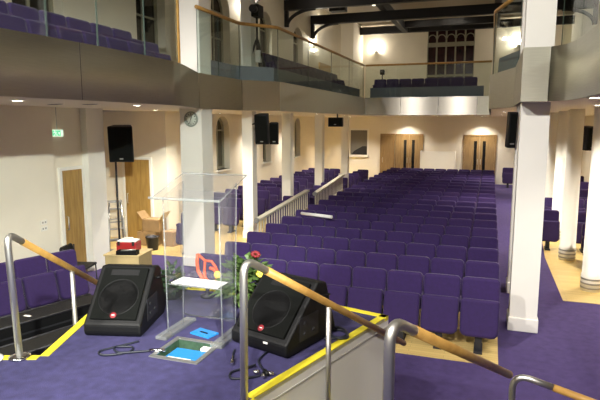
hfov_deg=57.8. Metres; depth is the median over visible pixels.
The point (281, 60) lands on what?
seat
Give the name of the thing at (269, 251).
seat
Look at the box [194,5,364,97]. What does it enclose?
glass balustrade
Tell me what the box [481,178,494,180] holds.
seat
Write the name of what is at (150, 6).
window
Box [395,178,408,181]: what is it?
seat
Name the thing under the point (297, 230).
seat
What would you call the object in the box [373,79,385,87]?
seat
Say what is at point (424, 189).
seat
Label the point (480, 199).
seat
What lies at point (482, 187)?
seat
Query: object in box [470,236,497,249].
seat
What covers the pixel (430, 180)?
seat
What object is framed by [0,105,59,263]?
wall
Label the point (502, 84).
panel
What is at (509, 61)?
kerb
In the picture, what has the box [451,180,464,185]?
seat
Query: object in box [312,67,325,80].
seat
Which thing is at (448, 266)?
seat
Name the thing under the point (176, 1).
glass balustrade
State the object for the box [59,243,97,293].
chair
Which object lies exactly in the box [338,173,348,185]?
board
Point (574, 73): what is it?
panel
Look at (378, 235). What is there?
seat
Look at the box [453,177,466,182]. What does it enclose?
seat
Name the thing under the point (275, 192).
seat
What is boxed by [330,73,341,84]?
seat
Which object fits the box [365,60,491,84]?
glass balustrade
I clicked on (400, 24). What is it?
roof beam
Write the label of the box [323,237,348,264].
seat
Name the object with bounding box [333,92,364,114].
panel
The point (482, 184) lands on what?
seat
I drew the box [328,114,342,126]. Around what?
speaker
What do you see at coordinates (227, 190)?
seat
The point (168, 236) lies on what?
cardboard box
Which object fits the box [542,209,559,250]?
seat
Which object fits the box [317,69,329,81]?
seat
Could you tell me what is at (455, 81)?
seat
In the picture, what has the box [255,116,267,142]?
grille
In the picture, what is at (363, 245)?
seat
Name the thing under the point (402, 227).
seat
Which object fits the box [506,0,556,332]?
column
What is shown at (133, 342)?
cable
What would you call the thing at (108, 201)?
stepladder
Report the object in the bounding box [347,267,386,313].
seat
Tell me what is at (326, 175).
seat
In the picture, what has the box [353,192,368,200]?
seat
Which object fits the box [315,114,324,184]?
column
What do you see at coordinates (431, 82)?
seat
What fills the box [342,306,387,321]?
nosing
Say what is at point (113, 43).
seat
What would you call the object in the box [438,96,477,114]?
panel
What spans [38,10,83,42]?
seat
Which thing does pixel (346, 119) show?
column
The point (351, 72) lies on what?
wall pier
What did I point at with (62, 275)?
seat
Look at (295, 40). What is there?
window
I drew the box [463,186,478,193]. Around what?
seat
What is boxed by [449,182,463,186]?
seat
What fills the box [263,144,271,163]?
window
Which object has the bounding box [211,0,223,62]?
window
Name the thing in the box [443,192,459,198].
seat
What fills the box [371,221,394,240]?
seat
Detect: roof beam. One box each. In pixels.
[284,0,440,26]
[311,0,598,38]
[360,15,574,34]
[375,4,407,32]
[405,15,493,27]
[495,0,501,27]
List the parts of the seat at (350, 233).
backrest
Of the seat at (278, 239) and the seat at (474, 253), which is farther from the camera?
the seat at (278, 239)
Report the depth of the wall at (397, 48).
32.66 m
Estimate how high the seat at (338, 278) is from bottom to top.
0.903 m
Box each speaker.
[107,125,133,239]
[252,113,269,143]
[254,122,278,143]
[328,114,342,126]
[505,112,517,147]
[582,126,592,150]
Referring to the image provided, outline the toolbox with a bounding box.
[116,237,140,249]
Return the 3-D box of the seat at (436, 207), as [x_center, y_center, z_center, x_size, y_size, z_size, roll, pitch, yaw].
[3.573,0.608,13.690,0.509,0.903,0.514,3,9,19]
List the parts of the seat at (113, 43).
backrest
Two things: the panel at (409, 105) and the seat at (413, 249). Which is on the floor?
the seat at (413, 249)
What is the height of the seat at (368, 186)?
0.903 m
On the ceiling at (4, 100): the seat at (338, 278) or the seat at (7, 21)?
the seat at (7, 21)
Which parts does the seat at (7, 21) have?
backrest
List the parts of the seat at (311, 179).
backrest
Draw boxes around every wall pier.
[79,108,109,270]
[340,23,362,96]
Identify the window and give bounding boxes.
[12,0,53,12]
[136,0,157,44]
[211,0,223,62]
[216,118,231,171]
[259,17,266,66]
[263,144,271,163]
[293,31,297,62]
[294,121,301,157]
[349,129,368,156]
[426,29,474,82]
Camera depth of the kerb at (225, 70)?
13.06 m
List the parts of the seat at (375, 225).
backrest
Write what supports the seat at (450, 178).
on the floor
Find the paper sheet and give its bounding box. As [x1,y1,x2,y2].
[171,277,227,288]
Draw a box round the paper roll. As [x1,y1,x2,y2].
[300,212,332,218]
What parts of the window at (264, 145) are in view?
frame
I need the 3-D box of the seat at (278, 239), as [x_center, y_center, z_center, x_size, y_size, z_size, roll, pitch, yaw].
[-0.381,1.112,10.171,0.509,0.903,0.514,3,9,19]
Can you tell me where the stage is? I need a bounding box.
[0,290,387,399]
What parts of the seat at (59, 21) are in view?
backrest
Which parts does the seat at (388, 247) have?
backrest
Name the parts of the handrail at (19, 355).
post, wooden rail, post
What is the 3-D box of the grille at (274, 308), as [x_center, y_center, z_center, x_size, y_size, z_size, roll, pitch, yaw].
[-0.198,0.811,4.187,0.455,0.348,0.362,6,10,36]
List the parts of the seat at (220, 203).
backrest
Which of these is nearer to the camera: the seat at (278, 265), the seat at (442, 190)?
the seat at (278, 265)
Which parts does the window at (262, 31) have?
frame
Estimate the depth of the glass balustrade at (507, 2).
11.00 m
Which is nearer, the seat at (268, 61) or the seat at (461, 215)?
the seat at (461, 215)
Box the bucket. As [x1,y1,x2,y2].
[145,234,159,250]
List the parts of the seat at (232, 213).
backrest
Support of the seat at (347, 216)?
on the floor
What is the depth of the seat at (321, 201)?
14.79 m
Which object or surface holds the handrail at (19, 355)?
on the stairs
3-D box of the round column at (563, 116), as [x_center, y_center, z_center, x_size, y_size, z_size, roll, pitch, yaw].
[6.635,-0.603,13.837,0.352,3.270,0.352,3,9,19]
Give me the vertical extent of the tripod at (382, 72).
1.566 m
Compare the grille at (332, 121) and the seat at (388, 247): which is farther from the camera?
the grille at (332, 121)
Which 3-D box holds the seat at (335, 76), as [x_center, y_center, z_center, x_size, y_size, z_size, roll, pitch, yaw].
[1.499,-4.273,20.444,0.514,0.903,0.509,3,9,19]
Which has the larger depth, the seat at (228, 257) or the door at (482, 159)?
the door at (482, 159)
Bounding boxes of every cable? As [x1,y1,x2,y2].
[98,340,165,355]
[182,311,237,319]
[228,351,273,379]
[230,349,235,364]
[324,325,348,339]
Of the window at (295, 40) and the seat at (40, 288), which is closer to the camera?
the seat at (40, 288)
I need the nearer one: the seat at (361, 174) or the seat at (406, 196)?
the seat at (406, 196)
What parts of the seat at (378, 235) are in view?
backrest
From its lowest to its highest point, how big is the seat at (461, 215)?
0.903 m
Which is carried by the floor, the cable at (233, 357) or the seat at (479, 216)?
the seat at (479, 216)
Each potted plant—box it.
[160,260,190,299]
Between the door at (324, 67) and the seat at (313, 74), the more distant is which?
the door at (324, 67)
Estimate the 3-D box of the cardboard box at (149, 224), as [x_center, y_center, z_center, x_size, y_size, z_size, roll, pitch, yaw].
[-3.587,0.513,13.376,0.732,0.488,0.360,2,8,15]
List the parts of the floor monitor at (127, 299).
connector plate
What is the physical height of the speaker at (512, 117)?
0.608 m
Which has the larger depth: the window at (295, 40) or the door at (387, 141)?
the door at (387, 141)
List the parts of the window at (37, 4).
frame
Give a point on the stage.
(75, 370)
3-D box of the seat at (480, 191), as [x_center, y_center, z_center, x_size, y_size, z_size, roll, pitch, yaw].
[5.768,0.157,16.840,0.509,0.903,0.514,3,9,19]
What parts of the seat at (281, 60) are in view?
backrest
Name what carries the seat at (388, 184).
on the floor
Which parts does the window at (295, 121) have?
frame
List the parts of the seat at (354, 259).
backrest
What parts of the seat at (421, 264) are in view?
backrest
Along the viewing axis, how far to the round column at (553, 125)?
15.91 m
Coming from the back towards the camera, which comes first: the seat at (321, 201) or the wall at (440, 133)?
the wall at (440, 133)
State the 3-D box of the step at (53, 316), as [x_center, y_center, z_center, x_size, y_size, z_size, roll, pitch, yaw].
[-3.638,1.761,7.457,0.447,0.427,1.943,6,10,38]
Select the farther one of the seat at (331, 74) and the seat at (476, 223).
the seat at (331, 74)
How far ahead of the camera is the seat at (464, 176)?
21.60 m
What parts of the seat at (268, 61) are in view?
backrest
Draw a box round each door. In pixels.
[57,165,89,270]
[122,157,153,237]
[319,62,330,72]
[380,134,394,172]
[395,134,423,168]
[462,135,496,172]
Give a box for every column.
[179,0,215,266]
[240,0,257,237]
[282,113,293,199]
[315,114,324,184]
[341,116,349,173]
[506,0,525,292]
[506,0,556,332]
[545,113,558,197]
[552,111,568,239]
[558,109,584,260]
[580,106,599,292]
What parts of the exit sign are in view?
green panel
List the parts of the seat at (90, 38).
backrest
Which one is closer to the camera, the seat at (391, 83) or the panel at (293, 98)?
the panel at (293, 98)
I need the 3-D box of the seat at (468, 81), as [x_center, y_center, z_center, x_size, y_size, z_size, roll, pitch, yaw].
[6.611,-4.331,21.131,0.509,0.903,0.514,3,9,19]
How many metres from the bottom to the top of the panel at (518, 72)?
0.685 m
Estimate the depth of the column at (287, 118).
16.57 m
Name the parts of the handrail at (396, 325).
post, wooden rail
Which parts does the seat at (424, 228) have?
backrest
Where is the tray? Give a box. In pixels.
[116,249,139,254]
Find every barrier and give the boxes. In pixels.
[254,189,309,231]
[312,174,343,204]
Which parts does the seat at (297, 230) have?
backrest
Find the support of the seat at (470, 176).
on the floor
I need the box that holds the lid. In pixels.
[190,328,218,338]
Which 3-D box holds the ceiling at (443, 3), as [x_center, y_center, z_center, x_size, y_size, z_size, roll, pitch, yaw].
[2.351,-8.073,14.225,14.000,0.450,38.900,3,9,19]
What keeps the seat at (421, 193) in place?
on the floor
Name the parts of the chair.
backrest, seat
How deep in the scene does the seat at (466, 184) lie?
18.84 m
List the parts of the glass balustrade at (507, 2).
handrail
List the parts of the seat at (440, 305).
backrest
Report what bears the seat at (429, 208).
on the floor
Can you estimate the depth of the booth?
25.98 m
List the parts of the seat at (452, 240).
backrest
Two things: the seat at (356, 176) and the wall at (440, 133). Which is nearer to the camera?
the seat at (356, 176)
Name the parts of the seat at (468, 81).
backrest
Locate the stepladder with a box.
[107,200,125,250]
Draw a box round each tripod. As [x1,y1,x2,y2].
[249,4,265,66]
[380,69,384,78]
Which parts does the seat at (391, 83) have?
backrest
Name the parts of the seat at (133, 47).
backrest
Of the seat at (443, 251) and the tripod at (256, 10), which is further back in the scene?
the tripod at (256, 10)
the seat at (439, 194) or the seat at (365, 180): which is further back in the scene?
the seat at (365, 180)
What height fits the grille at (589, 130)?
0.498 m
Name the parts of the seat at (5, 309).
backrest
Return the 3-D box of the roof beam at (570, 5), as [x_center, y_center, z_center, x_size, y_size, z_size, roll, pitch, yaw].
[6.401,-8.076,24.406,12.400,1.092,0.240,3,9,19]
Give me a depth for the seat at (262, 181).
19.78 m
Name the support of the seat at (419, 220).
on the floor
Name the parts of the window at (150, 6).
frame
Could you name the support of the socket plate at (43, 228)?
attached to the wall at (28, 197)
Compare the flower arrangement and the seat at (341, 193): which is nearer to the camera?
the flower arrangement
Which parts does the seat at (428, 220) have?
backrest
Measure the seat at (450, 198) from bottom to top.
0.903 m
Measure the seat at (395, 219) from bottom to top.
0.903 m
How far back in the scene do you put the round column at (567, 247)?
11.68 m
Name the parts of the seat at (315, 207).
backrest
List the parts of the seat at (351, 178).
backrest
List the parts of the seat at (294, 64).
backrest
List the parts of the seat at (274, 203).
backrest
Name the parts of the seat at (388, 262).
backrest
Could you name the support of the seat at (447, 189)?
on the floor
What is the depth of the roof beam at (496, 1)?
26.74 m
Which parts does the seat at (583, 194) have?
backrest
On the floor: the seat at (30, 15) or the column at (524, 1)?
the column at (524, 1)
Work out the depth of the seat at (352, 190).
17.39 m
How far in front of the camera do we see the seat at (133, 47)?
8.99 m
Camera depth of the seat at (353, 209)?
13.57 m
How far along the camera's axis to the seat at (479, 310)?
7.15 m
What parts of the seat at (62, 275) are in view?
backrest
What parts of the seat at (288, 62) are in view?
backrest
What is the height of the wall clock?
0.310 m
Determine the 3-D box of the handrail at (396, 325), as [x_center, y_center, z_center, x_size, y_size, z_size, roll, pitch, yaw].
[1.020,0.982,3.346,0.149,1.029,2.047,7,10,39]
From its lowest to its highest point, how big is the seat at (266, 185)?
0.903 m
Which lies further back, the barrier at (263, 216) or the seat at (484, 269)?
the barrier at (263, 216)
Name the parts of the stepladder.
frame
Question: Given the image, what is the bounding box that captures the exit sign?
[52,107,62,136]
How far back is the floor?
7.33 m
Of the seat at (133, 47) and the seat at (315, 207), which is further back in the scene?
the seat at (315, 207)
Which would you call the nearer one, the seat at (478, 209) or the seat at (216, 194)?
the seat at (478, 209)
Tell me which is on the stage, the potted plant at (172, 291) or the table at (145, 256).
the potted plant at (172, 291)
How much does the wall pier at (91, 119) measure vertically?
3.270 m
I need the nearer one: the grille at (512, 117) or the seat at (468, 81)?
the grille at (512, 117)
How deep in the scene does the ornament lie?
5.29 m
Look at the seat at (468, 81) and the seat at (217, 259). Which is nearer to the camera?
the seat at (217, 259)
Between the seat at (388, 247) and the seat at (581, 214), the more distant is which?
the seat at (581, 214)
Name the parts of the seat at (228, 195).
backrest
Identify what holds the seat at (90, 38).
on the ceiling at (4, 100)
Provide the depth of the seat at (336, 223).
11.83 m
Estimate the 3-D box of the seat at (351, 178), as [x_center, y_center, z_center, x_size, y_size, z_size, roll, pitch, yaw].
[1.817,-0.516,21.538,0.509,0.903,0.514,3,9,19]
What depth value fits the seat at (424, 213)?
13.07 m
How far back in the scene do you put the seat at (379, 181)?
19.84 m
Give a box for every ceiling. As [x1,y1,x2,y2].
[0,82,599,116]
[323,0,574,26]
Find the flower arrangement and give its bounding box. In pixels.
[209,251,273,307]
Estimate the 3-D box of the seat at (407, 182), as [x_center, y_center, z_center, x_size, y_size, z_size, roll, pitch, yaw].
[3.966,-0.212,19.418,0.509,0.903,0.514,3,9,19]
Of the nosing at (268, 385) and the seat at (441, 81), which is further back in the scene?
the seat at (441, 81)
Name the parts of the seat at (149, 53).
backrest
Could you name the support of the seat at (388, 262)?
on the floor
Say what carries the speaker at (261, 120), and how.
attached to the column at (248, 33)
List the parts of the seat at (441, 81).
backrest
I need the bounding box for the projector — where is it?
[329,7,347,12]
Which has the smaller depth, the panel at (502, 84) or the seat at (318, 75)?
the panel at (502, 84)
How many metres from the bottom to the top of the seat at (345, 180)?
0.903 m
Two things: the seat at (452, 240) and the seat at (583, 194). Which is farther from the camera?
the seat at (583, 194)
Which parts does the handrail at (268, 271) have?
post, post, wooden rail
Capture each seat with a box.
[0,0,27,32]
[0,262,25,316]
[7,2,57,37]
[14,255,58,308]
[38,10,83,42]
[46,249,88,299]
[65,17,107,47]
[90,23,128,51]
[111,28,147,55]
[132,38,155,56]
[142,41,170,60]
[175,212,183,253]
[189,253,226,288]
[214,192,225,197]
[214,197,227,230]
[221,255,245,284]
[222,198,242,232]
[224,241,250,256]
[225,189,239,193]
[226,193,241,225]
[247,231,270,244]
[250,258,286,283]
[251,243,277,259]
[257,186,265,189]
[257,190,269,215]
[260,180,272,183]
[262,53,281,69]
[263,183,276,187]
[265,223,287,235]
[266,187,280,209]
[266,200,287,223]
[270,178,281,180]
[271,55,288,70]
[271,233,296,248]
[273,180,281,184]
[277,184,281,199]
[278,57,294,72]
[278,245,306,263]
[281,216,302,226]
[283,196,298,215]
[285,59,300,73]
[287,261,318,279]
[288,224,311,242]
[291,61,306,75]
[294,181,299,191]
[294,192,309,209]
[295,178,307,191]
[295,210,315,217]
[296,235,322,257]
[297,63,311,76]
[302,64,316,77]
[303,176,314,188]
[303,217,324,226]
[304,188,316,203]
[306,248,335,266]
[307,66,321,79]
[308,204,326,217]
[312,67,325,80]
[312,226,335,247]
[313,185,325,199]
[316,211,335,219]
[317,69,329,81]
[318,199,335,210]
[319,264,351,306]
[321,70,333,82]
[321,182,332,195]
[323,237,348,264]
[324,170,334,179]
[324,172,328,181]
[325,218,347,229]
[326,72,337,83]
[327,205,345,214]
[328,180,340,193]
[328,195,344,204]
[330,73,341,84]
[330,169,339,177]
[334,74,344,84]
[336,200,354,207]
[336,212,356,227]
[336,228,360,250]
[336,250,365,302]
[337,191,352,196]
[340,177,347,190]
[344,188,359,192]
[345,196,362,201]
[346,206,365,219]
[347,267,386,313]
[348,173,358,184]
[348,175,353,187]
[348,220,370,231]
[350,239,376,258]
[351,185,365,188]
[353,171,363,181]
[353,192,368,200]
[355,201,373,208]
[358,169,368,178]
[358,182,371,185]
[358,213,378,222]
[360,188,375,196]
[361,229,386,251]
[364,179,376,182]
[366,185,380,189]
[366,207,386,219]
[366,252,397,310]
[369,177,381,180]
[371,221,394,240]
[372,182,385,187]
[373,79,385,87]
[374,202,392,213]
[376,189,391,197]
[377,180,390,185]
[377,241,405,269]
[379,214,401,230]
[381,186,396,190]
[382,177,394,180]
[383,270,422,343]
[385,79,398,87]
[387,175,398,178]
[387,183,400,186]
[387,208,406,222]
[387,231,412,252]
[391,180,404,184]
[392,190,407,194]
[393,203,412,215]
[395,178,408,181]
[395,223,418,242]
[397,186,411,193]
[398,79,411,86]
[398,255,429,291]
[401,183,415,189]
[402,216,424,232]
[404,194,420,203]
[405,181,418,185]
[406,243,435,272]
[408,209,428,223]
[409,178,422,183]
[409,190,424,198]
[410,78,423,86]
[412,176,424,179]
[413,187,427,193]
[413,204,432,214]
[414,233,440,254]
[416,184,430,190]
[418,199,435,206]
[420,181,433,187]
[420,224,444,244]
[420,273,460,349]
[422,195,438,204]
[423,78,436,86]
[423,179,436,183]
[425,191,441,199]
[425,217,447,234]
[426,176,438,179]
[428,174,440,177]
[429,188,444,195]
[429,210,450,225]
[431,257,463,295]
[432,185,446,188]
[433,205,453,217]
[434,182,448,186]
[436,78,450,86]
[436,245,466,276]
[437,179,450,183]
[437,200,455,211]
[439,177,452,180]
[440,196,457,203]
[441,234,468,260]
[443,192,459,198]
[445,188,460,193]
[445,226,470,247]
[447,185,462,192]
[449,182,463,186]
[449,218,471,237]
[450,77,463,85]
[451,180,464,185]
[452,212,473,227]
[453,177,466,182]
[454,206,474,220]
[455,175,467,180]
[456,201,475,210]
[458,197,476,205]
[459,276,500,354]
[460,193,477,197]
[462,189,477,198]
[463,77,477,85]
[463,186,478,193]
[463,260,499,279]
[465,183,479,186]
[466,180,479,189]
[467,178,480,182]
[467,247,498,262]
[468,175,480,183]
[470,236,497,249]
[471,227,497,237]
[473,219,496,228]
[474,213,496,220]
[475,207,496,213]
[476,202,495,207]
[477,197,495,202]
[478,193,495,198]
[479,190,495,194]
[480,183,494,186]
[480,186,494,189]
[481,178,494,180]
[481,181,494,183]
[502,168,513,187]
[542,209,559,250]
[544,197,552,209]
[576,211,586,252]
[578,199,584,210]
[579,189,587,203]
[580,182,588,188]
[581,223,585,250]
[584,199,587,211]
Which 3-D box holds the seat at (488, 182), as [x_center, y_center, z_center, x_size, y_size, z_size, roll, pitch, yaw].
[6.690,-0.218,19.453,0.509,0.903,0.514,3,9,19]
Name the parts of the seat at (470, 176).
backrest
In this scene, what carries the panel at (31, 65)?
attached to the ceiling at (4, 100)
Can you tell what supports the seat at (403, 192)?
on the floor
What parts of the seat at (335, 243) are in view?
backrest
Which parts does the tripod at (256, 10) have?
leg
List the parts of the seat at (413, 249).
backrest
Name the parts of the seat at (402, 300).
backrest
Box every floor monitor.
[84,264,165,335]
[232,272,334,357]
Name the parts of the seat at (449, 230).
backrest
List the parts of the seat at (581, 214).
backrest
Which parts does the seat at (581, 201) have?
backrest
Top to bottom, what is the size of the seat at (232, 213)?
0.903 m
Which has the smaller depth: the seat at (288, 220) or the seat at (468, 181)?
the seat at (288, 220)
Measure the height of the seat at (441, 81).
0.903 m
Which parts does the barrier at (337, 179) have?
cap rail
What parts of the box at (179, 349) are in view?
blue panel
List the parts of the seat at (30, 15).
backrest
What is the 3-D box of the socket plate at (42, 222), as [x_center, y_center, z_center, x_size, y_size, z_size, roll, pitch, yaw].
[-4.526,0.396,9.614,0.016,0.086,0.150,3,9,19]
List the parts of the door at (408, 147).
vision panel, vision panel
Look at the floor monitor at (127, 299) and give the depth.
4.46 m
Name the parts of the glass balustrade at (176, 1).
glass pane, glass pane, glass pane, glass pane, post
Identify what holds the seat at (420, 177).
on the floor
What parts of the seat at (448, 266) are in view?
backrest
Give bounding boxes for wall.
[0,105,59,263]
[3,0,340,192]
[103,111,182,237]
[324,116,514,184]
[362,24,571,105]
[571,0,599,181]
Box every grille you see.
[89,267,148,320]
[108,128,132,160]
[237,275,310,339]
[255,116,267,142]
[270,124,277,142]
[329,118,341,125]
[509,114,516,145]
[587,128,592,149]
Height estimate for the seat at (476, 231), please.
0.903 m
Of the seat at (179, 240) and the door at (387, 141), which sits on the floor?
the seat at (179, 240)
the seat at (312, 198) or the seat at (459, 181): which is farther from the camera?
the seat at (459, 181)
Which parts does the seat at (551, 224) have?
backrest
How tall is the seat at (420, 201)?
0.903 m
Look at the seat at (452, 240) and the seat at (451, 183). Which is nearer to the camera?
the seat at (452, 240)
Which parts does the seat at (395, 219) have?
backrest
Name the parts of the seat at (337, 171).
backrest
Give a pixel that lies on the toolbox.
(126, 242)
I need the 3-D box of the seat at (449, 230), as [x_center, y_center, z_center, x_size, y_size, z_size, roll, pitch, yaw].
[3.134,1.006,10.910,0.509,0.903,0.514,3,9,19]
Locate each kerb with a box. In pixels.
[211,60,359,96]
[370,86,483,104]
[498,50,519,71]
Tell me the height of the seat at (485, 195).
0.903 m
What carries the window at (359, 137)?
in the wall at (440, 133)
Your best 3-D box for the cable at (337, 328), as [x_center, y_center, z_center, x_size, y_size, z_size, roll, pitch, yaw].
[0.309,1.074,4.389,0.203,0.036,0.302,3,9,19]
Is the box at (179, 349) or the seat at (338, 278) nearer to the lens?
the box at (179, 349)
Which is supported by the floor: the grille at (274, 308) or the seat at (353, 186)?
the seat at (353, 186)
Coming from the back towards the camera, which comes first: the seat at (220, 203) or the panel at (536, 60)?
the seat at (220, 203)
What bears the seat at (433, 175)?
on the floor
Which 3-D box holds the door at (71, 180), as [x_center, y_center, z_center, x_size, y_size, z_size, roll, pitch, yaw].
[-4.401,0.420,10.644,0.081,2.150,0.660,3,9,19]
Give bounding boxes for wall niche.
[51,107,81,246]
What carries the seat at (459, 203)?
on the floor
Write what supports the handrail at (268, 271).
on the stairs
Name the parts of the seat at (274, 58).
backrest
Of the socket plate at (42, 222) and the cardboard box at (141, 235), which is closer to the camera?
the socket plate at (42, 222)
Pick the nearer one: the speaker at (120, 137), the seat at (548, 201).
the speaker at (120, 137)
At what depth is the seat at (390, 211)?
13.24 m
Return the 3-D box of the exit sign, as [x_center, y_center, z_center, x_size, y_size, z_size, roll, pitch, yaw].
[-4.459,-1.427,9.939,0.250,0.531,0.061,3,9,19]
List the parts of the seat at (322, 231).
backrest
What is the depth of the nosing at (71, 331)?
4.30 m
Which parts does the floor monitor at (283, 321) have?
connector plate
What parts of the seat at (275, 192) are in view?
backrest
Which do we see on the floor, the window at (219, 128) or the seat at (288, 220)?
the seat at (288, 220)
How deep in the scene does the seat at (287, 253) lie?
9.22 m
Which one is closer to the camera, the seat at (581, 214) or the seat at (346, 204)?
the seat at (581, 214)
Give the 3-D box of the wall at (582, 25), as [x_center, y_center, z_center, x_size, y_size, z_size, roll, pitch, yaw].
[8.769,-3.303,12.484,0.300,9.000,38.000,3,9,19]
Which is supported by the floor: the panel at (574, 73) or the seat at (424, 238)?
the seat at (424, 238)
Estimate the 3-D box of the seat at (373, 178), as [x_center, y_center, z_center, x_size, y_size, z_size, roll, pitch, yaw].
[2.823,-0.409,20.790,0.509,0.903,0.514,3,9,19]
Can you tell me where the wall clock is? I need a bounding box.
[184,111,197,126]
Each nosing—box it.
[3,355,39,359]
[40,314,86,355]
[186,287,222,290]
[248,315,386,399]
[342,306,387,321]
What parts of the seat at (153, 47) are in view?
backrest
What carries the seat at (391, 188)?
on the floor
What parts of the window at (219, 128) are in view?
frame, sill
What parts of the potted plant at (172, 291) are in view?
pot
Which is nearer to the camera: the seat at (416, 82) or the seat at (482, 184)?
the seat at (482, 184)
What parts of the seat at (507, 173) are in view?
backrest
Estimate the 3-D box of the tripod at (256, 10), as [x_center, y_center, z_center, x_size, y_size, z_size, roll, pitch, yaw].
[-1.000,-3.708,13.664,0.920,2.245,0.880,3,9,19]
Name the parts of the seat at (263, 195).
backrest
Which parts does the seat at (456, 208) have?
backrest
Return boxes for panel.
[0,28,180,105]
[180,63,198,107]
[198,73,241,109]
[242,80,279,110]
[280,82,332,113]
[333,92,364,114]
[365,97,400,114]
[400,97,437,114]
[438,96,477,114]
[477,96,489,114]
[489,67,515,108]
[513,50,522,106]
[520,46,550,101]
[548,23,599,100]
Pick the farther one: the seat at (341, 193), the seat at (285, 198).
the seat at (341, 193)
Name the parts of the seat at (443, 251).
backrest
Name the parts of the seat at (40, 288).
backrest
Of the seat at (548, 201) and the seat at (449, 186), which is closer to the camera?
the seat at (548, 201)
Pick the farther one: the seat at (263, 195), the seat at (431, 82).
the seat at (431, 82)
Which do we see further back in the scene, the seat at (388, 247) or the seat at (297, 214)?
the seat at (297, 214)
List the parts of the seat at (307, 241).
backrest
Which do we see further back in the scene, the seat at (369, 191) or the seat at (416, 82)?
the seat at (416, 82)
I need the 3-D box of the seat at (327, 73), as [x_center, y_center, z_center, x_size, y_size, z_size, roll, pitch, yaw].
[1.163,-4.136,19.491,0.514,0.903,0.509,3,9,19]
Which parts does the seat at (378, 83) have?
backrest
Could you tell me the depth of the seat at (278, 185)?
18.60 m
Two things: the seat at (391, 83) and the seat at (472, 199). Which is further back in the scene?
the seat at (391, 83)
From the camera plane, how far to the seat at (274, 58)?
14.66 m
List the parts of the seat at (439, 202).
backrest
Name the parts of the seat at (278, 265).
backrest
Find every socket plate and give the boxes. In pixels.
[40,219,46,224]
[41,226,47,231]
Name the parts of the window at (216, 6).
frame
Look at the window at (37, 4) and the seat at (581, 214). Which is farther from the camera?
the seat at (581, 214)
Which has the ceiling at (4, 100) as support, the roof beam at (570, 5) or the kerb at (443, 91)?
the kerb at (443, 91)
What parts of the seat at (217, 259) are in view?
backrest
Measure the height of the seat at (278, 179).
0.903 m
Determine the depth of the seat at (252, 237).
10.43 m
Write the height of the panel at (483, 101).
0.685 m
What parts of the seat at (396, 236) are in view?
backrest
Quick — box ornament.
[195,253,221,298]
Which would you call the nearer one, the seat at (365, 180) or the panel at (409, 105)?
the seat at (365, 180)
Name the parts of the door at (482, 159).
vision panel, vision panel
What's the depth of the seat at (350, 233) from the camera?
10.79 m
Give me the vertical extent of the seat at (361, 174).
0.903 m
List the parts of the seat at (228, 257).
backrest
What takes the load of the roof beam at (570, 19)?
attached to the wall at (582, 25)
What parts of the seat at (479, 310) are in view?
backrest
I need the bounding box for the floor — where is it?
[24,184,599,399]
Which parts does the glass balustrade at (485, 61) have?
handrail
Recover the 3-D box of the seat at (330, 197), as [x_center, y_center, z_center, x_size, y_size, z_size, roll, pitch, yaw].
[0.980,0.339,15.564,0.509,0.903,0.514,3,9,19]
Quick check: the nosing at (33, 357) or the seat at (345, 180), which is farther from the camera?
the seat at (345, 180)
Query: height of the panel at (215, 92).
0.685 m
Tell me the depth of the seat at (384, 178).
20.73 m
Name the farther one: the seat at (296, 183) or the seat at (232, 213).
the seat at (296, 183)
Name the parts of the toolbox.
lid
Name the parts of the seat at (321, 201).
backrest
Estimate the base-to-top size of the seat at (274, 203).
0.903 m
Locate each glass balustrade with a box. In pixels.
[44,0,180,62]
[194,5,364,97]
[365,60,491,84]
[492,0,521,73]
[561,0,564,44]
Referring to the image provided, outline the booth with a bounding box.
[420,150,455,170]
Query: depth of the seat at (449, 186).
18.13 m
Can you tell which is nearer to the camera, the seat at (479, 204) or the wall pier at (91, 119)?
the wall pier at (91, 119)
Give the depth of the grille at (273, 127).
13.74 m
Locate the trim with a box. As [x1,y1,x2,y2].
[272,326,386,399]
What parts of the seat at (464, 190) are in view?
backrest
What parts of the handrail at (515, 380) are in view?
post, wooden rail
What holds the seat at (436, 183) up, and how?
on the floor
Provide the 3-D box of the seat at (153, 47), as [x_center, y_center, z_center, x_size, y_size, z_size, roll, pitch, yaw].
[-2.712,-2.586,10.497,0.514,0.903,0.509,3,9,19]
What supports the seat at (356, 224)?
on the floor
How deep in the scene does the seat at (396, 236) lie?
10.46 m
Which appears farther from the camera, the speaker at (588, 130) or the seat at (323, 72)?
the seat at (323, 72)
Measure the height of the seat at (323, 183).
0.903 m
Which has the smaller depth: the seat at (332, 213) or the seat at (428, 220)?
the seat at (428, 220)
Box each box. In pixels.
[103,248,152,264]
[137,210,169,231]
[137,230,162,245]
[149,336,221,364]
[162,229,178,246]
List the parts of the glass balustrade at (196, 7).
glass pane, glass pane, glass pane, handrail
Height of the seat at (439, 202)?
0.903 m
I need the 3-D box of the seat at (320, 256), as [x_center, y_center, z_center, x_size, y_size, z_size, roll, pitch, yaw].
[0.279,1.284,8.966,0.509,0.903,0.514,3,9,19]
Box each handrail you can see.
[4,233,97,361]
[240,259,406,399]
[382,319,512,399]
[508,374,595,399]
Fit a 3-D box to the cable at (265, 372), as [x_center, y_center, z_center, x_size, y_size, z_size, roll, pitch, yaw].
[-0.354,1.152,3.818,0.309,0.035,0.423,-1,8,-10]
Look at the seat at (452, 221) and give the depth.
11.87 m
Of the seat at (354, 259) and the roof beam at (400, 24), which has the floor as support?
the seat at (354, 259)
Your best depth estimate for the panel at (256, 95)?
12.70 m
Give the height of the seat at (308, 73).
0.903 m
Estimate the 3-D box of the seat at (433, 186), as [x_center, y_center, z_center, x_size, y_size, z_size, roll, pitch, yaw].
[4.626,-0.040,18.212,0.509,0.903,0.514,3,9,19]

